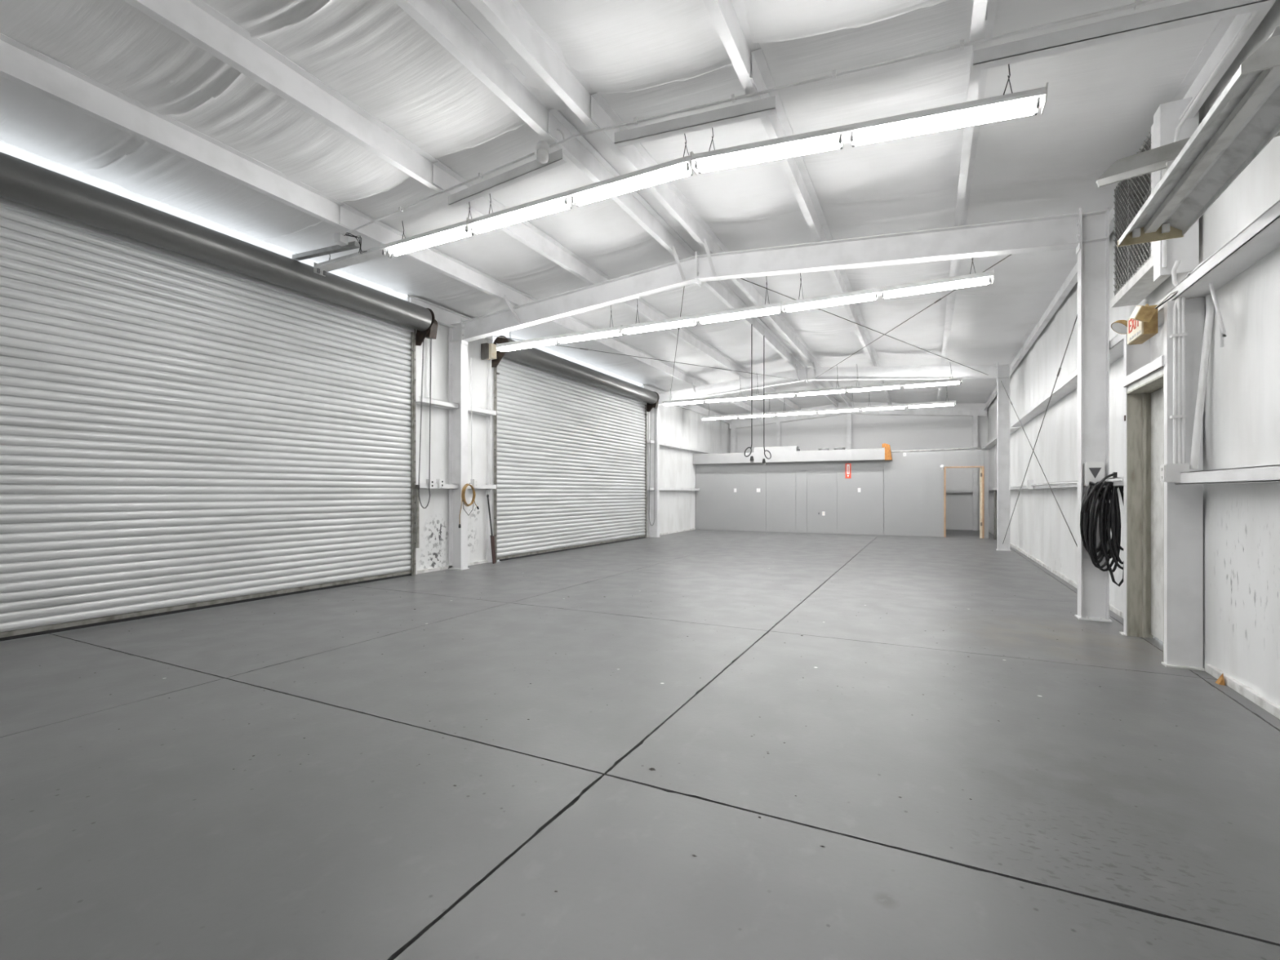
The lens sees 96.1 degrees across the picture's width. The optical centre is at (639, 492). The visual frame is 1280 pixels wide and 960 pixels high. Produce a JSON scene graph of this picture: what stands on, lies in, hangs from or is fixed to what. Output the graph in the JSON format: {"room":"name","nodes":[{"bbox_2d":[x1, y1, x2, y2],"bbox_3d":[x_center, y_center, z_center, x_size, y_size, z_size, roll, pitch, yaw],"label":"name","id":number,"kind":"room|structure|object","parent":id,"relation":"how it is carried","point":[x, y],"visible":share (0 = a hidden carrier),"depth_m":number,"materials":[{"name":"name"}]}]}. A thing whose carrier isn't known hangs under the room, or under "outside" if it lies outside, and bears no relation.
{"room":"empty warehouse","nodes":[
{"label":"empty warehouse","id":0,"kind":"room"},
{"bbox_2d":[407,294,729,570],"bbox_3d":[-1.770,-0.910,12.796,0.076,4.420,24.500,0,0,27],"label":"wall","id":1,"kind":"structure","parent":0,"point":[680,426],"depth_m":10.41,"materials":[{"name":"metal"}]},
{"bbox_2d":[0,151,437,641],"bbox_3d":[-4.872,-0.880,6.123,0.564,4.360,6.750,0,0,27],"label":"door","id":2,"kind":"structure","parent":1,"relation":"in","point":[193,416],"depth_m":6.17,"materials":[{"name":"metal"}]},
{"bbox_2d":[0,196,413,332],"bbox_3d":[-4.976,-2.565,6.142,0.058,0.130,6.370,0,0,27],"label":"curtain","id":3,"kind":"object","parent":2,"relation":"hanging from","point":[6,204],"depth_m":6.20,"materials":[{"name":"metal"}]},
{"bbox_2d":[292,240,359,261],"bbox_3d":[-3.754,-2.873,6.855,1.152,0.105,0.070,0,0,27],"label":"support angle","id":4,"kind":"object","parent":2,"relation":"attached to","point":[352,245],"visible":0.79,"depth_m":6.82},
{"bbox_2d":[425,320,437,339],"bbox_3d":[-3.308,-2.579,9.042,0.220,0.328,0.130,0,0,27],"label":"bracket","id":5,"kind":"object","parent":2,"relation":"attached to","point":[431,332],"depth_m":8.98,"materials":[{"name":"metal"}]},
{"bbox_2d":[415,396,458,408],"bbox_3d":[-3.352,-1.462,9.433,0.200,0.085,0.830,0,0,27],"label":"beam","id":6,"kind":"structure","parent":1,"relation":"attached to","point":[425,401],"depth_m":9.39,"materials":[{"name":"white metal"}]},
{"bbox_2d":[415,483,458,488],"bbox_3d":[-3.352,-0.102,9.433,0.200,0.085,0.830,0,0,27],"label":"beam","id":7,"kind":"structure","parent":1,"relation":"attached to","point":[422,486],"depth_m":9.47,"materials":[{"name":"white metal"}]},
{"bbox_2d":[415,484,419,547],"bbox_3d":[-3.478,0.375,9.010,0.037,0.990,0.060,0,0,27],"label":"bar","id":8,"kind":"object","parent":7,"relation":"attached to","point":[416,486],"visible":1,"depth_m":9.00,"materials":[{"name":"metal"}]},
{"bbox_2d":[417,560,487,573],"bbox_3d":[-3.220,1.274,9.887,0.070,0.049,1.760,0,0,27],"label":"baseboard","id":9,"kind":"object","parent":1,"relation":"attached to","point":[440,568],"visible":0.57,"depth_m":9.63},
{"bbox_2d":[467,405,496,415],"bbox_3d":[-2.949,-1.462,10.238,0.200,0.085,0.930,0,0,27],"label":"beam","id":10,"kind":"structure","parent":1,"relation":"attached to","point":[478,411],"depth_m":10.31,"materials":[{"name":"white metal"}]},
{"bbox_2d":[485,335,658,562],"bbox_3d":[-1.159,-0.880,13.541,0.564,4.360,6.760,0,0,27],"label":"door","id":11,"kind":"structure","parent":1,"relation":"in","point":[569,442],"depth_m":12.55,"materials":[{"name":"metal"}]},
{"bbox_2d":[480,342,497,501],"bbox_3d":[-2.715,-1.270,10.540,0.229,2.860,0.320,0,0,27],"label":"door track","id":12,"kind":"object","parent":11,"relation":"attached to","point":[488,351],"visible":0.81,"depth_m":10.45,"materials":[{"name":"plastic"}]},
{"bbox_2d":[501,356,646,404],"bbox_3d":[-1.263,-2.565,13.560,0.058,0.130,6.380,0,0,27],"label":"curtain","id":13,"kind":"object","parent":11,"relation":"hanging from","point":[506,361],"depth_m":12.88,"materials":[{"name":"metal"}]},
{"bbox_2d":[659,441,717,453],"bbox_3d":[2.023,-1.462,20.173,0.200,0.085,7.510,0,0,27],"label":"beam","id":14,"kind":"structure","parent":1,"relation":"attached to","point":[662,444],"depth_m":18.99,"materials":[{"name":"white metal"}]},
{"bbox_2d":[0,0,1220,414],"bbox_3d":[2.330,-3.289,10.799,10.000,0.562,24.800,0,0,27],"label":"ceiling","id":15,"kind":"structure","parent":0,"point":[646,59],"depth_m":5.23,"materials":[{"name":"white paint"}]},
{"bbox_2d":[0,32,358,231],"bbox_3d":[-4.582,-3.071,3.848,0.150,0.222,5.980,0,0,27],"label":"ceiling beam","id":16,"kind":"structure","parent":15,"relation":"attached to","point":[20,64],"depth_m":4.81,"materials":[{"name":"white metal"}]},
{"bbox_2d":[123,0,451,192],"bbox_3d":[-3.330,-3.183,3.221,0.150,0.222,5.980,0,0,27],"label":"ceiling beam","id":17,"kind":"structure","parent":15,"relation":"attached to","point":[196,21],"depth_m":4.42,"materials":[{"name":"white metal"}]},
{"bbox_2d":[393,0,565,145],"bbox_3d":[-2.078,-3.295,2.595,0.150,0.222,5.980,0,0,27],"label":"ceiling beam","id":18,"kind":"structure","parent":15,"relation":"attached to","point":[444,20],"depth_m":4.34,"materials":[{"name":"white metal"}]},
{"bbox_2d":[469,0,599,130],"bbox_3d":[-1.685,-3.295,2.398,0.150,0.222,5.980,0,0,27],"label":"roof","id":19,"kind":"structure","parent":15,"relation":"attached to","point":[541,52],"depth_m":4.29,"materials":[{"name":"white metal"}]},
{"bbox_2d":[342,0,1165,235],"bbox_3d":[0.042,-2.989,4.810,7.672,0.384,0.040,0,0,27],"label":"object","id":20,"kind":"structure","parent":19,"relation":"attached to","point":[1138,3],"depth_m":4.18,"materials":[{"name":"white paint"}]},
{"bbox_2d":[333,232,365,253],"bbox_3d":[-3.275,-2.821,6.534,0.374,0.256,0.173,0,0,27],"label":"box","id":21,"kind":"object","parent":20,"relation":"attached to","point":[340,240],"visible":1,"depth_m":6.52,"materials":[{"name":"white paint"}]},
{"bbox_2d":[536,128,564,164],"bbox_3d":[-0.812,-3.163,5.237,0.298,0.270,0.118,0,0,27],"label":"light fixture","id":22,"kind":"object","parent":20,"relation":"attached to","point":[542,147],"visible":0.95,"depth_m":5.23,"materials":[{"name":"white paint"}]},
{"bbox_2d":[537,147,548,164],"bbox_3d":[-0.892,-3.080,5.277,0.109,0.103,0.109,0,0,27],"label":"jar","id":23,"kind":"object","parent":22,"relation":"on","point":[542,153],"depth_m":5.24,"materials":[{"name":"glass"}]},
{"bbox_2d":[702,0,760,97],"bbox_3d":[-0.433,-3.183,1.771,0.150,0.222,5.980,0,0,27],"label":"ceiling beam","id":24,"kind":"structure","parent":15,"relation":"attached to","point":[729,19],"depth_m":3.97,"materials":[{"name":"white metal"}]},
{"bbox_2d":[747,367,847,399],"bbox_3d":[3.920,-2.775,14.477,2.437,0.701,0.148,0,0,27],"label":"strip light","id":25,"kind":"object","parent":15,"relation":"hanging from","point":[842,389],"visible":1,"depth_m":14.39,"materials":[{"name":"white paint"}]},
{"bbox_2d":[936,0,997,408],"bbox_3d":[6.317,-3.062,11.879,0.136,0.200,18.500,0,0,27],"label":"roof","id":26,"kind":"structure","parent":15,"relation":"attached to","point":[977,79],"depth_m":5.29,"materials":[{"name":"white metal"}]},
{"bbox_2d":[972,0,1273,71],"bbox_3d":[2.888,-2.844,3.547,1.450,0.211,0.070,0,0,27],"label":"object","id":27,"kind":"structure","parent":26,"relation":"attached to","point":[1194,11],"depth_m":3.51,"materials":[{"name":"white metal"}]},
{"bbox_2d":[690,63,1048,174],"bbox_3d":[1.544,-2.789,4.282,2.447,0.593,0.148,0,0,27],"label":"strip light","id":28,"kind":"object","parent":27,"relation":"hanging from","point":[1021,104],"visible":0.98,"depth_m":4.15,"materials":[{"name":"white paint"}]},
{"bbox_2d":[968,0,987,46],"bbox_3d":[0.908,-3.063,1.100,0.150,0.222,5.980,0,0,27],"label":"ceiling beam","id":29,"kind":"structure","parent":15,"relation":"attached to","point":[980,6],"depth_m":3.60,"materials":[{"name":"white metal"}]},
{"bbox_2d":[0,529,1279,959],"bbox_3d":[2.353,1.370,10.732,9.800,0.140,24.700,0,0,27],"label":"floor","id":30,"kind":"structure","parent":0,"point":[140,820],"depth_m":2.69,"materials":[{"name":"paint"}]},
{"bbox_2d":[448,321,469,569],"bbox_3d":[-3.091,-0.802,9.777,0.320,4.204,0.190,0,0,27],"label":"steel column","id":31,"kind":"structure","parent":30,"relation":"on","point":[457,352],"depth_m":9.77,"materials":[{"name":"metal"}]},
{"bbox_2d":[413,297,493,341],"bbox_3d":[-3.144,-2.933,9.849,0.080,0.260,1.800,0,0,27],"label":"strut","id":32,"kind":"object","parent":31,"relation":"attached to","point":[443,316],"visible":0.58,"depth_m":9.62,"materials":[{"name":"white metal"}]},
{"bbox_2d":[458,482,479,528],"bbox_3d":[-2.903,0.214,9.731,0.108,0.752,0.475,0,0,27],"label":"coil","id":33,"kind":"object","parent":31,"relation":"hanging from","point":[463,494],"visible":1,"depth_m":9.65,"materials":[{"name":"rubber"}]},
{"bbox_2d":[461,251,699,346],"bbox_3d":[-1.087,-2.872,8.775,4.200,0.756,0.160,0,0,27],"label":"rafter","id":34,"kind":"object","parent":31,"relation":"on","point":[666,277],"visible":0.86,"depth_m":8.63,"materials":[{"name":"white metal"}]},
{"bbox_2d":[492,335,799,380],"bbox_3d":[0.815,-2.750,12.195,8.493,0.312,0.021,0,0,-39],"label":"rod","id":35,"kind":"object","parent":34,"relation":"attached to","point":[492,335],"visible":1,"depth_m":11.61,"materials":[{"name":"metal"}]},
{"bbox_2d":[486,494,495,564],"bbox_3d":[-2.719,0.668,10.524,0.156,1.266,0.092,0,0,7],"label":"leaning board","id":36,"kind":"object","parent":30,"relation":"on","point":[492,537],"visible":1,"depth_m":10.50,"materials":[{"name":"black plastic"}]},
{"bbox_2d":[648,406,660,537],"bbox_3d":[0.410,-0.802,16.770,0.320,4.204,0.190,0,0,27],"label":"steel column","id":37,"kind":"structure","parent":30,"relation":"on","point":[653,424],"depth_m":16.76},
{"bbox_2d":[644,385,731,423],"bbox_3d":[1.981,-2.933,20.088,0.080,0.260,8.100,0,0,27],"label":"strut","id":38,"kind":"object","parent":37,"relation":"attached to","point":[695,407],"visible":0.6,"depth_m":20.36,"materials":[{"name":"white metal"}]},
{"bbox_2d":[657,368,806,406],"bbox_3d":[2.413,-2.872,15.768,4.200,0.756,0.160,0,0,27],"label":"rafter","id":39,"kind":"object","parent":37,"relation":"on","point":[731,386],"visible":0.86,"depth_m":15.67,"materials":[{"name":"white metal"}]},
{"bbox_2d":[339,204,764,417],"bbox_3d":[0.827,-3.070,14.627,0.136,0.200,18.500,0,0,27],"label":"ceiling beam","id":40,"kind":"structure","parent":39,"relation":"on","point":[379,233],"depth_m":8.36,"materials":[{"name":"white metal"}]},
{"bbox_2d":[431,160,801,410],"bbox_3d":[2.079,-3.182,14.001,0.136,0.200,18.500,0,0,27],"label":"ceiling beam","id":41,"kind":"structure","parent":39,"relation":"on","point":[443,177],"depth_m":7.84,"materials":[{"name":"white metal"}]},
{"bbox_2d":[496,305,622,351],"bbox_3d":[-1.348,-2.747,9.397,2.437,0.625,0.148,0,0,27],"label":"strip light","id":42,"kind":"object","parent":41,"relation":"hanging from","point":[614,331],"visible":0.94,"depth_m":9.31,"materials":[{"name":"white paint"}]},
{"bbox_2d":[662,377,747,405],"bbox_3d":[1.741,-2.742,15.567,2.437,0.635,0.148,0,0,27],"label":"strip light","id":43,"kind":"object","parent":41,"relation":"hanging from","point":[737,397],"visible":0.99,"depth_m":15.50,"materials":[{"name":"white paint"}]},
{"bbox_2d":[701,399,775,420],"bbox_3d":[3.128,-2.712,18.340,2.437,0.695,0.148,0,0,27],"label":"strip light","id":44,"kind":"object","parent":41,"relation":"hanging from","point":[766,414],"visible":0.99,"depth_m":18.30,"materials":[{"name":"white paint"}]},
{"bbox_2d":[547,107,839,407],"bbox_3d":[3.330,-3.294,13.374,0.136,0.200,18.500,0,0,27],"label":"ceiling beam","id":45,"kind":"structure","parent":39,"relation":"on","point":[578,150],"depth_m":6.87,"materials":[{"name":"white metal"}]},
{"bbox_2d":[448,148,566,208],"bbox_3d":[-1.333,-3.074,5.660,1.410,0.208,0.070,0,0,27],"label":"support angle","id":46,"kind":"object","parent":45,"relation":"attached to","point":[534,167],"visible":1,"depth_m":5.63,"materials":[{"name":"white metal"}]},
{"bbox_2d":[313,201,475,276],"bbox_3d":[-2.815,-2.868,6.464,2.441,0.415,0.148,-1,0,27],"label":"strip light","id":47,"kind":"object","parent":46,"relation":"hanging from","point":[459,230],"visible":0.95,"depth_m":6.33,"materials":[{"name":"white paint"}]},
{"bbox_2d":[466,133,696,235],"bbox_3d":[-0.638,-2.890,5.374,2.437,0.414,0.148,-1,0,27],"label":"strip light","id":48,"kind":"object","parent":46,"relation":"hanging from","point":[681,167],"visible":0.99,"depth_m":5.26,"materials":[{"name":"white paint"}]},
{"bbox_2d":[621,275,783,334],"bbox_3d":[0.831,-2.780,8.306,2.437,0.691,0.148,0,0,27],"label":"strip light","id":49,"kind":"object","parent":45,"relation":"hanging from","point":[775,308],"visible":0.96,"depth_m":8.22,"materials":[{"name":"white paint"}]},
{"bbox_2d":[744,324,753,462],"bbox_3d":[2.073,-1.880,10.950,0.186,2.630,0.071,0,0,27],"label":"cord","id":50,"kind":"object","parent":45,"relation":"hanging from","point":[751,457],"visible":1,"depth_m":10.92,"materials":[{"name":"black rubber"}]},
{"bbox_2d":[762,335,771,464],"bbox_3d":[2.579,-1.880,11.704,0.186,2.630,0.071,0,0,27],"label":"cord","id":51,"kind":"object","parent":45,"relation":"hanging from","point":[763,460],"visible":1,"depth_m":11.72,"materials":[{"name":"black rubber"}]},
{"bbox_2d":[775,385,860,416],"bbox_3d":[5.307,-2.745,17.249,2.437,0.761,0.148,0,0,27],"label":"strip light","id":52,"kind":"object","parent":45,"relation":"hanging from","point":[854,408],"visible":0.98,"depth_m":17.17,"materials":[{"name":"white paint"}]},
{"bbox_2d":[730,423,737,453],"bbox_3d":[3.853,-0.750,23.560,0.200,4.100,0.205,0,0,27],"label":"wall post","id":53,"kind":"object","parent":30,"relation":"on","point":[733,430],"visible":0.36,"depth_m":23.48,"materials":[{"name":"white metal"}]},
{"bbox_2d":[728,407,844,429],"bbox_3d":[5.689,-2.896,22.615,4.470,0.608,0.140,0,0,27],"label":"rafter","id":54,"kind":"object","parent":53,"relation":"attached to","point":[769,420],"visible":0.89,"depth_m":22.61,"materials":[{"name":"white metal"}]},
{"bbox_2d":[846,413,852,448],"bbox_3d":[7.841,-0.825,21.564,0.180,4.250,0.205,0,0,27],"label":"wall post","id":55,"kind":"object","parent":30,"relation":"on","point":[849,415],"visible":0.36,"depth_m":21.47,"materials":[{"name":"white metal"}]},
{"bbox_2d":[844,408,986,416],"bbox_3d":[9.740,-2.891,20.588,4.590,0.617,0.140,0,0,27],"label":"rafter","id":56,"kind":"object","parent":55,"relation":"on","point":[904,411],"visible":0.89,"depth_m":20.30,"materials":[{"name":"white metal"}]},
{"bbox_2d":[972,412,977,530],"bbox_3d":[11.499,-0.710,19.733,0.140,4.020,0.205,0,0,27],"label":"wall post","id":57,"kind":"object","parent":30,"relation":"on","point":[975,418],"visible":1,"depth_m":19.64,"materials":[{"name":"white metal"}]},
{"bbox_2d":[995,362,1011,551],"bbox_3d":[8.149,-0.802,12.896,0.270,4.204,0.190,0,0,27],"label":"steel column","id":58,"kind":"structure","parent":30,"relation":"on","point":[1003,371],"depth_m":12.89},
{"bbox_2d":[805,362,997,382],"bbox_3d":[6.169,-2.872,13.888,4.200,0.756,0.160,0,0,27],"label":"rafter","id":59,"kind":"object","parent":58,"relation":"on","point":[902,372],"visible":1,"depth_m":13.79,"materials":[{"name":"white metal"}]},
{"bbox_2d":[590,92,853,406],"bbox_3d":[3.724,-3.294,13.177,0.136,0.200,18.500,0,0,27],"label":"ceiling beam","id":60,"kind":"structure","parent":59,"relation":"on","point":[635,157],"depth_m":6.71,"materials":[{"name":"white metal"}]},
{"bbox_2d":[751,48,893,404],"bbox_3d":[4.976,-3.182,12.550,0.136,0.200,18.500,0,0,27],"label":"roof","id":61,"kind":"structure","parent":59,"relation":"on","point":[776,126],"depth_m":6.02,"materials":[{"name":"white metal"}]},
{"bbox_2d":[614,96,777,147],"bbox_3d":[0.425,-3.064,4.780,1.420,0.209,0.070,0,0,27],"label":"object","id":62,"kind":"structure","parent":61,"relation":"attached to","point":[766,106],"depth_m":4.73,"materials":[{"name":"white metal"}]},
{"bbox_2d":[781,257,994,312],"bbox_3d":[3.011,-2.762,7.216,2.437,0.654,0.148,0,0,27],"label":"strip light","id":63,"kind":"object","parent":61,"relation":"hanging from","point":[985,277],"visible":1,"depth_m":7.11,"materials":[{"name":"white paint"}]},
{"bbox_2d":[846,364,962,392],"bbox_3d":[6.099,-2.757,13.386,2.437,0.664,0.148,0,0,27],"label":"strip light","id":64,"kind":"object","parent":61,"relation":"hanging from","point":[957,380],"visible":1,"depth_m":13.31,"materials":[{"name":"white paint"}]},
{"bbox_2d":[860,386,955,411],"bbox_3d":[7.487,-2.727,16.158,2.437,0.724,0.148,0,0,27],"label":"strip light","id":65,"kind":"object","parent":61,"relation":"hanging from","point":[945,402],"visible":0.94,"depth_m":16.09,"materials":[{"name":"white paint"}]},
{"bbox_2d":[1000,380,1077,546],"bbox_3d":[6.377,-0.825,9.422,0.021,3.360,7.785,0,0,26],"label":"rod","id":66,"kind":"object","parent":58,"relation":"attached to","point":[1001,380],"visible":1,"depth_m":8.17,"materials":[{"name":"metal"}]},
{"bbox_2d":[1074,207,1111,622],"bbox_3d":[4.649,-0.802,5.903,0.270,4.204,0.190,0,0,27],"label":"steel column","id":67,"kind":"structure","parent":30,"relation":"on","point":[1093,257],"depth_m":5.89,"materials":[{"name":"metal"}]},
{"bbox_2d":[695,207,1080,286],"bbox_3d":[2.668,-2.872,6.895,4.200,0.756,0.160,0,0,27],"label":"rafter","id":68,"kind":"object","parent":67,"relation":"on","point":[1060,232],"visible":1,"depth_m":6.69,"materials":[{"name":"white metal"}]},
{"bbox_2d":[740,278,988,375],"bbox_3d":[4.562,-2.765,10.320,8.485,0.242,0.021,0,0,-39],"label":"rod","id":69,"kind":"object","parent":68,"relation":"attached to","point":[740,278],"visible":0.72,"depth_m":9.57,"materials":[{"name":"metal"}]},
{"bbox_2d":[816,254,1011,377],"bbox_3d":[4.294,-2.775,10.454,0.021,0.302,8.452,0,0,3],"label":"rod","id":70,"kind":"object","parent":68,"relation":"attached to","point":[1009,255],"visible":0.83,"depth_m":8.66,"materials":[{"name":"metal"}]},
{"bbox_2d":[1002,314,1077,543],"bbox_3d":[6.390,-0.585,9.393,0.021,3.480,7.785,0,0,26],"label":"rod","id":71,"kind":"object","parent":67,"relation":"attached to","point":[1060,368],"visible":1,"depth_m":8.12,"materials":[{"name":"metal"}]},
{"bbox_2d":[1083,462,1104,491],"bbox_3d":[4.624,-0.160,5.860,0.160,0.300,0.093,0,0,27],"label":"charger","id":72,"kind":"object","parent":67,"relation":"attached to","point":[1094,472],"visible":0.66,"depth_m":5.83,"materials":[{"name":"white"}]},
{"bbox_2d":[1080,471,1123,586],"bbox_3d":[4.674,0.366,5.750,0.451,1.131,0.212,0,0,27],"label":"coiled cable","id":73,"kind":"object","parent":67,"relation":"hanging from","point":[1105,509],"visible":0.91,"depth_m":5.74,"materials":[{"name":"black rubber"}]},
{"bbox_2d":[1119,333,1154,638],"bbox_3d":[4.510,-0.068,5.224,0.220,2.735,0.120,0,0,27],"label":"post","id":74,"kind":"object","parent":30,"relation":"on","point":[1135,357],"visible":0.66,"depth_m":5.23,"materials":[{"name":"white metal"}]},
{"bbox_2d":[1161,297,1204,671],"bbox_3d":[4.040,-0.068,4.285,0.220,2.735,0.120,0,0,27],"label":"post","id":75,"kind":"object","parent":30,"relation":"on","point":[1183,503],"visible":0.86,"depth_m":4.27,"materials":[{"name":"white metal"}]},
{"bbox_2d":[1169,272,1190,463],"bbox_3d":[4.006,-0.912,4.253,0.127,1.425,0.069,0,0,27],"label":"conduit","id":76,"kind":"object","parent":75,"relation":"attached to","point":[1179,335],"visible":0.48,"depth_m":4.24,"materials":[{"name":"metal"}]},
{"bbox_2d":[694,449,988,538],"bbox_3d":[5.894,0.050,18.244,8.850,2.500,0.135,0,0,27],"label":"wall","id":77,"kind":"structure","parent":0,"point":[901,495],"depth_m":18.09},
{"bbox_2d":[693,448,884,464],"bbox_3d":[4.627,-1.153,18.695,6.140,0.345,0.218,0,0,27],"label":"ledge","id":78,"kind":"object","parent":77,"relation":"attached to","point":[873,454],"visible":0.91,"depth_m":18.40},
{"bbox_2d":[890,447,985,452],"bbox_3d":[8.683,-1.245,16.845,2.450,0.080,0.050,0,0,27],"label":"pipe","id":79,"kind":"object","parent":77,"relation":"on","point":[966,448],"visible":1,"depth_m":16.81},
{"bbox_2d":[943,466,984,538],"bbox_3d":[9.307,0.278,16.538,1.000,2.045,0.170,0,0,27],"label":"door frame","id":80,"kind":"structure","parent":77,"relation":"in","point":[981,468],"depth_m":16.34,"materials":[{"name":"brown wood"}]},
{"bbox_2d":[729,401,988,530],"bbox_3d":[7.822,-1.150,21.749,9.960,4.900,0.100,0,0,27],"label":"wall","id":81,"kind":"structure","parent":0,"point":[901,433],"depth_m":20.93,"materials":[{"name":"white"}]},
{"bbox_2d":[987,0,1279,706],"bbox_3d":[6.398,-0.910,8.707,0.069,4.420,24.500,0,0,27],"label":"wall","id":82,"kind":"structure","parent":0,"point":[1241,419],"depth_m":3.98,"materials":[{"name":"metal"}]},
{"bbox_2d":[982,424,1019,449],"bbox_3d":[10.056,-1.482,16.203,0.200,0.085,7.420,0,0,27],"label":"beam","id":83,"kind":"structure","parent":82,"relation":"attached to","point":[992,442],"depth_m":16.72,"materials":[{"name":"white metal"}]},
{"bbox_2d":[983,192,1114,409],"bbox_3d":[8.239,-2.924,12.594,0.080,0.260,15.900,0,0,27],"label":"strut","id":84,"kind":"object","parent":82,"relation":"attached to","point":[1071,280],"visible":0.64,"depth_m":9.62,"materials":[{"name":"white metal"}]},
{"bbox_2d":[988,529,1123,617],"bbox_3d":[8.265,1.272,12.425,0.060,0.054,16.180,0,0,27],"label":"baseboard","id":85,"kind":"structure","parent":82,"relation":"attached to","point":[1062,576],"depth_m":8.88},
{"bbox_2d":[1010,476,1123,489],"bbox_3d":[6.435,-0.102,8.968,0.200,0.085,8.360,0,0,27],"label":"beam","id":86,"kind":"structure","parent":82,"relation":"attached to","point":[1115,483],"depth_m":7.99,"materials":[{"name":"white metal"}]},
{"bbox_2d":[1008,478,1123,487],"bbox_3d":[6.307,-0.120,9.004,0.024,0.034,8.250,0,0,27],"label":"conduit","id":87,"kind":"object","parent":86,"relation":"attached to","point":[1121,479],"visible":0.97,"depth_m":7.54,"materials":[{"name":"metal"}]},
{"bbox_2d":[1123,355,1164,662],"bbox_3d":[4.290,0.130,4.759,0.232,2.340,0.972,0,0,27],"label":"door","id":88,"kind":"structure","parent":82,"relation":"in","point":[1145,385],"depth_m":5.14,"materials":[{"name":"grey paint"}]},
{"bbox_2d":[1010,200,1279,427],"bbox_3d":[4.573,-1.482,5.248,0.200,0.085,16.680,0,0,27],"label":"beam","id":89,"kind":"structure","parent":82,"relation":"attached to","point":[1261,237],"depth_m":3.79,"materials":[{"name":"white metal"}]},
{"bbox_2d":[1111,273,1190,345],"bbox_3d":[3.964,-1.397,4.558,0.231,0.334,0.885,0,0,19],"label":"exit sign","id":90,"kind":"object","parent":89,"relation":"attached to","point":[1141,326],"visible":0.98,"depth_m":4.47,"materials":[{"name":"yellow plastic"}]},
{"bbox_2d":[1171,248,1220,287],"bbox_3d":[3.950,-1.606,4.082,0.049,0.240,0.453,0,0,10],"label":"conduit","id":91,"kind":"object","parent":89,"relation":"attached to","point":[1174,277],"visible":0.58,"depth_m":4.26,"materials":[{"name":"white paint"}]},
{"bbox_2d":[1189,293,1214,469],"bbox_3d":[4.067,-0.797,4.165,0.138,1.258,0.072,0,0,27],"label":"pipe","id":92,"kind":"object","parent":89,"relation":"attached to","point":[1210,306],"visible":0.91,"depth_m":4.14,"materials":[{"name":"metal"}]},
{"bbox_2d":[1208,282,1226,346],"bbox_3d":[3.902,-1.230,3.875,0.049,0.507,0.198,0,0,21],"label":"loose cable","id":93,"kind":"object","parent":89,"relation":"hanging from","point":[1222,331],"visible":0.86,"depth_m":3.86,"materials":[{"name":"white paint"}]},
{"bbox_2d":[1111,97,1199,307],"bbox_3d":[4.535,-2.300,4.814,0.640,1.300,1.310,0,0,27],"label":"wall fan","id":94,"kind":"object","parent":82,"relation":"attached to","point":[1139,270],"visible":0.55,"depth_m":4.74,"materials":[{"name":"white paint"}]},
{"bbox_2d":[1162,9,1260,267],"bbox_3d":[2.432,-2.247,1.172,0.128,1.094,7.074,0,0,27],"label":"conduit","id":95,"kind":"object","parent":94,"relation":"attached to","point":[1254,15],"visible":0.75,"depth_m":3.89,"materials":[{"name":"metal"}]},
{"bbox_2d":[1150,297,1204,362],"bbox_3d":[4.374,-1.167,4.705,0.030,0.535,1.050,0,0,27],"label":"panel","id":96,"kind":"object","parent":82,"relation":"attached to","point":[1157,341],"visible":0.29,"depth_m":4.97,"materials":[{"name":"white paint"}]},
{"bbox_2d":[1096,131,1279,187],"bbox_3d":[3.257,-2.038,3.402,0.900,0.325,0.200,0,0,27],"label":"sheet metal arm","id":97,"kind":"object","parent":82,"relation":"attached to","point":[1155,159],"visible":0.54,"depth_m":3.48},
{"bbox_2d":[1117,26,1279,246],"bbox_3d":[3.035,-1.821,2.989,0.468,0.280,1.756,0,-2,27],"label":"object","id":98,"kind":"object","parent":97,"relation":"hanging from","point":[1245,117],"visible":0.99,"depth_m":2.94,"materials":[{"name":"white"}]},
{"bbox_2d":[1171,0,1276,120],"bbox_3d":[2.509,-2.924,1.148,0.080,0.260,7.500,0,0,27],"label":"ceiling beam","id":99,"kind":"structure","parent":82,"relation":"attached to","point":[1228,28],"depth_m":3.87,"materials":[{"name":"white metal"}]},
{"bbox_2d":[1174,464,1279,484],"bbox_3d":[2.451,-0.102,1.010,0.200,0.085,7.200,0,0,27],"label":"beam","id":100,"kind":"structure","parent":82,"relation":"attached to","point":[1267,473],"depth_m":3.46,"materials":[{"name":"white metal"}]},
{"bbox_2d":[1160,463,1189,482],"bbox_3d":[3.930,-0.142,4.234,0.142,0.135,0.110,0,0,27],"label":"box","id":101,"kind":"object","parent":100,"relation":"attached to","point":[1169,473],"visible":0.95,"depth_m":4.20,"materials":[{"name":"white paint"}]},
{"bbox_2d":[1204,663,1279,719],"bbox_3d":[2.527,1.272,0.960,0.060,0.054,7.180,0,0,27],"label":"baseboard","id":102,"kind":"structure","parent":82,"relation":"attached to","point":[1245,691],"depth_m":3.65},
{"bbox_3d":[5.516,-1.110,20.538,6.080,0.060,3.630,0,0,27],"label":"deck","id":103,"kind":"object","parent":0,"visible":0},
{"bbox_2d":[753,445,799,452],"bbox_3d":[4.552,-1.325,19.137,1.470,0.370,0.380,0,0,27],"label":"box","id":104,"kind":"object","parent":103,"relation":"on","point":[791,448],"visible":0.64,"depth_m":18.95,"materials":[{"name":"grey"}]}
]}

